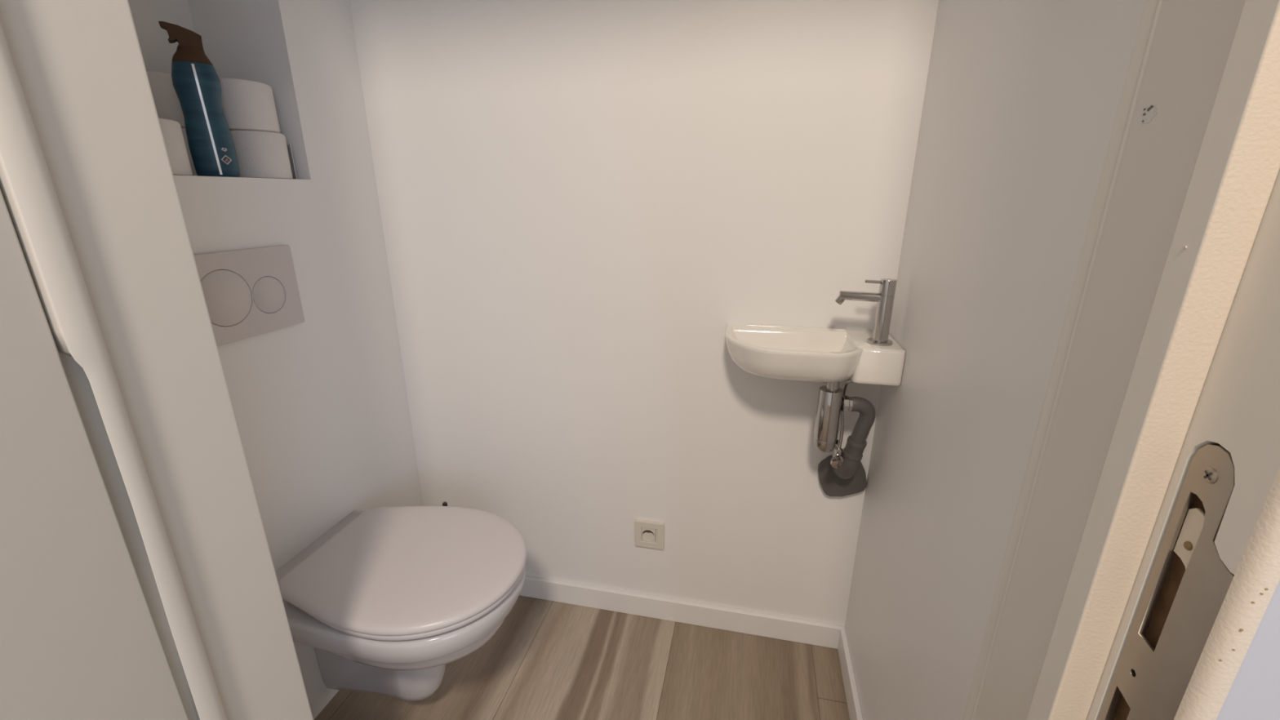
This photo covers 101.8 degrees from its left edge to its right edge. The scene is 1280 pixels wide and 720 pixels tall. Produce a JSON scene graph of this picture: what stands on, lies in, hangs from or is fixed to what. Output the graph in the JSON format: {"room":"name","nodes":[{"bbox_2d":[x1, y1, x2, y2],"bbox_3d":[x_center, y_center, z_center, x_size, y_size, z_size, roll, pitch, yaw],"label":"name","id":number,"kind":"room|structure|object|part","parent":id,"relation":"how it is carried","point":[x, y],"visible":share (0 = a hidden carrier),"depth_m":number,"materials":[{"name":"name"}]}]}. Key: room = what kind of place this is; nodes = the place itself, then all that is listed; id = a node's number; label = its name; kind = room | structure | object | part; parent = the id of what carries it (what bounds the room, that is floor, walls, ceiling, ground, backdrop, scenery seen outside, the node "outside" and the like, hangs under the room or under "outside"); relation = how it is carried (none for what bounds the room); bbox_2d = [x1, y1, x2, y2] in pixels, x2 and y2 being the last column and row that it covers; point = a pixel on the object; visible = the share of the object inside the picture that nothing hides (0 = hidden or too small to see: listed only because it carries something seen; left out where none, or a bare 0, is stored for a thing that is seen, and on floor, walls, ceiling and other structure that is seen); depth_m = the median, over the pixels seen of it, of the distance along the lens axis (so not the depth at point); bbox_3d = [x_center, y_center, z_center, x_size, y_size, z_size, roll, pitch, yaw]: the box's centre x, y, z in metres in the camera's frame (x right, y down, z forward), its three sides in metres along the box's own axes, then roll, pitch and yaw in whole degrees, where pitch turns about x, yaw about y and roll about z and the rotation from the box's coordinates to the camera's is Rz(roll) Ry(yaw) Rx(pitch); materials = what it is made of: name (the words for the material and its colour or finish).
{"room":"bathroom","nodes":[
{"label":"bathroom","id":0,"kind":"room"},
{"bbox_2d":[128,0,423,719],"bbox_3d":[-0.899,-0.329,0.996,0.300,2.400,0.773,4,18,12],"label":"wall","id":1,"kind":"structure","parent":0,"point":[320,402],"depth_m":1.15,"materials":[{"name":"paint"}]},
{"bbox_2d":[158,117,192,175],"bbox_3d":[-0.835,-0.357,0.873,0.112,0.089,0.112,-5,18,-15],"label":"toilet roll","id":2,"kind":"object","parent":1,"relation":"on","point":[171,130],"visible":0.12,"depth_m":0.87,"materials":[{"name":"white paper"}]},
{"bbox_2d":[181,127,198,176],"bbox_3d":[-0.905,-0.396,0.994,0.112,0.089,0.112,-6,19,-19],"label":"toilet roll","id":3,"kind":"object","parent":1,"relation":"on","point":[193,171],"visible":0.02,"depth_m":0.98,"materials":[{"name":"white paper"}]},
{"bbox_2d":[146,70,185,127],"bbox_3d":[-0.905,-0.481,0.967,0.112,0.089,0.112,-5,19,-17],"label":"toilet roll","id":4,"kind":"object","parent":3,"relation":"on","point":[167,104],"visible":0.17,"depth_m":0.94,"materials":[{"name":"white paper"}]},
{"bbox_2d":[158,21,239,177],"bbox_3d":[-0.784,-0.457,0.930,0.068,0.246,0.047,-12,21,-32],"label":"spray bottle","id":5,"kind":"object","parent":1,"relation":"in","point":[196,82],"visible":0.96,"depth_m":0.92,"materials":[{"name":"blue plastic"}]},
{"bbox_2d":[193,244,304,346],"bbox_3d":[-0.755,-0.124,0.986,0.012,0.164,0.246,4,18,12],"label":"flush plate","id":6,"kind":"object","parent":1,"relation":"attached to","point":[249,292],"visible":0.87,"depth_m":0.99,"materials":[{"name":"grey plastic"}]},
{"bbox_2d":[230,129,297,178],"bbox_3d":[-0.786,-0.419,1.067,0.112,0.089,0.113,4,18,12],"label":"toilet roll","id":7,"kind":"object","parent":1,"relation":"on","point":[260,153],"visible":0.66,"depth_m":1.03,"materials":[{"name":"white paper"}]},
{"bbox_2d":[218,77,279,133],"bbox_3d":[-0.792,-0.502,1.035,0.112,0.089,0.112,-4,18,-11],"label":"toilet roll","id":8,"kind":"object","parent":7,"relation":"on","point":[246,104],"visible":0.56,"depth_m":1.00,"materials":[{"name":"white paper"}]},
{"bbox_2d":[275,506,527,700],"bbox_3d":[-0.503,0.611,1.165,0.528,0.432,0.380,4,18,12],"label":"toilet","id":9,"kind":"object","parent":1,"relation":"attached to","point":[385,598],"visible":0.97,"depth_m":1.03,"materials":[{"name":"grey ceramic"}]},
{"bbox_3d":[-0.469,0.417,1.096,0.460,0.021,0.380,4,18,12],"label":"lid","id":10,"kind":"part","parent":9,"relation":"part of","materials":[{"name":"white plastic"}]},
{"bbox_3d":[-0.468,0.435,1.101,0.450,0.014,0.374,4,18,12],"label":"seat","id":11,"kind":"part","parent":9,"relation":"part of","materials":[{"name":"white plastic"}]},
{"bbox_2d":[314,595,849,719],"bbox_3d":[-0.179,1.431,-0.405,6.000,0.100,4.320,4,18,12],"label":"floor","id":12,"kind":"structure","parent":0,"point":[547,660],"depth_m":1.34,"materials":[{"name":"brown wood"}]},
{"bbox_2d":[349,0,938,626],"bbox_3d":[-0.143,-0.414,1.265,1.656,2.400,0.100,4,18,12],"label":"wall","id":13,"kind":"structure","parent":0,"point":[580,200],"depth_m":1.25,"materials":[{"name":"paint"}]},
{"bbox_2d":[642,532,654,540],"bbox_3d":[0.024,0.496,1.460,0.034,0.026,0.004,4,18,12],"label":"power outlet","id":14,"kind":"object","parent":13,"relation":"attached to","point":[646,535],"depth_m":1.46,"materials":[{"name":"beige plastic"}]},
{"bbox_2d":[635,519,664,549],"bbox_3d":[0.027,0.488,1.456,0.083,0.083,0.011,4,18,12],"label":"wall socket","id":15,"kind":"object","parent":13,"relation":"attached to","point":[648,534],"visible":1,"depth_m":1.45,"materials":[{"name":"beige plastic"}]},
{"bbox_2d":[519,575,844,648],"bbox_3d":[-0.058,0.719,1.546,1.256,0.070,0.013,4,18,12],"label":"baseboard","id":16,"kind":"structure","parent":13,"relation":"attached to","point":[812,633],"depth_m":1.50,"materials":[{"name":"white paint"}]},
{"bbox_2d":[724,324,905,386],"bbox_3d":[0.360,-0.010,1.116,0.359,0.080,0.202,4,18,12],"label":"basin","id":17,"kind":"object","parent":13,"relation":"attached to","point":[788,353],"visible":1,"depth_m":1.05,"materials":[{"name":"white ceramic"}]},
{"bbox_2d":[813,382,875,496],"bbox_3d":[0.469,0.188,1.195,0.146,0.347,0.133,4,18,12],"label":"trap","id":18,"kind":"object","parent":17,"relation":"attached to","point":[850,478],"visible":0.94,"depth_m":1.15,"materials":[{"name":"silver metal"}]},
{"bbox_2d":[835,278,897,346],"bbox_3d":[0.461,-0.101,1.064,0.121,0.132,0.049,4,18,12],"label":"tap","id":19,"kind":"object","parent":17,"relation":"on","point":[885,297],"visible":1,"depth_m":1.05,"materials":[{"name":"silver metal"}]},
{"bbox_3d":[0.447,-0.130,1.058,0.078,0.020,0.018,4,18,12],"label":"spout","id":20,"kind":"part","parent":19,"relation":"part of","materials":[{"name":"silver metal"}]},
{"bbox_3d":[0.468,-0.157,1.044,0.031,0.007,0.006,4,18,12],"label":"lever","id":21,"kind":"part","parent":19,"relation":"part of","materials":[{"name":"silver metal"}]},
{"bbox_2d":[844,0,1145,719],"bbox_3d":[0.524,-0.234,0.701,0.100,2.400,0.773,4,18,12],"label":"wall","id":22,"kind":"structure","parent":0,"point":[1022,98],"depth_m":0.72,"materials":[{"name":"paint"}]},
{"bbox_2d":[830,378,853,468],"bbox_3d":[0.471,0.125,1.171,0.070,0.224,0.102,4,18,12],"label":"angle valve","id":23,"kind":"object","parent":22,"relation":"attached to","point":[837,460],"visible":0.52,"depth_m":1.17,"materials":[{"name":"silver metal"}]},
{"bbox_3d":[0.440,0.230,1.167,0.025,0.025,0.021,4,18,12],"label":"knob","id":24,"kind":"part","parent":23,"relation":"part of","materials":[{"name":"silver metal"}]},
{"bbox_2d":[837,629,862,719],"bbox_3d":[0.467,0.874,1.060,0.013,0.070,0.760,4,18,12],"label":"baseboard","id":25,"kind":"structure","parent":22,"relation":"attached to","point":[855,712],"depth_m":1.28,"materials":[{"name":"white paint"}]},
{"bbox_3d":[0.076,-0.210,0.298,6.000,2.600,0.182,4,18,12],"label":"wall","id":26,"kind":"structure","parent":0,"visible":0},
{"bbox_2d":[0,0,1279,719],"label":"door frame","id":27,"kind":"structure","parent":26,"relation":"in","point":[1139,579],"depth_m":0.41,"materials":[{"name":"white wood"}]},
{"bbox_3d":[0.291,0.172,0.293,0.002,0.264,0.046,4,18,12],"label":"strike plate","id":28,"kind":"part","parent":27,"relation":"part of","materials":[{"name":"metal"}]},
{"bbox_3d":[0.338,0.042,0.215,0.092,2.170,0.010,4,18,12],"label":"architrave","id":29,"kind":"part","parent":27,"relation":"part of","materials":[{"name":"grey paint"}]}
]}

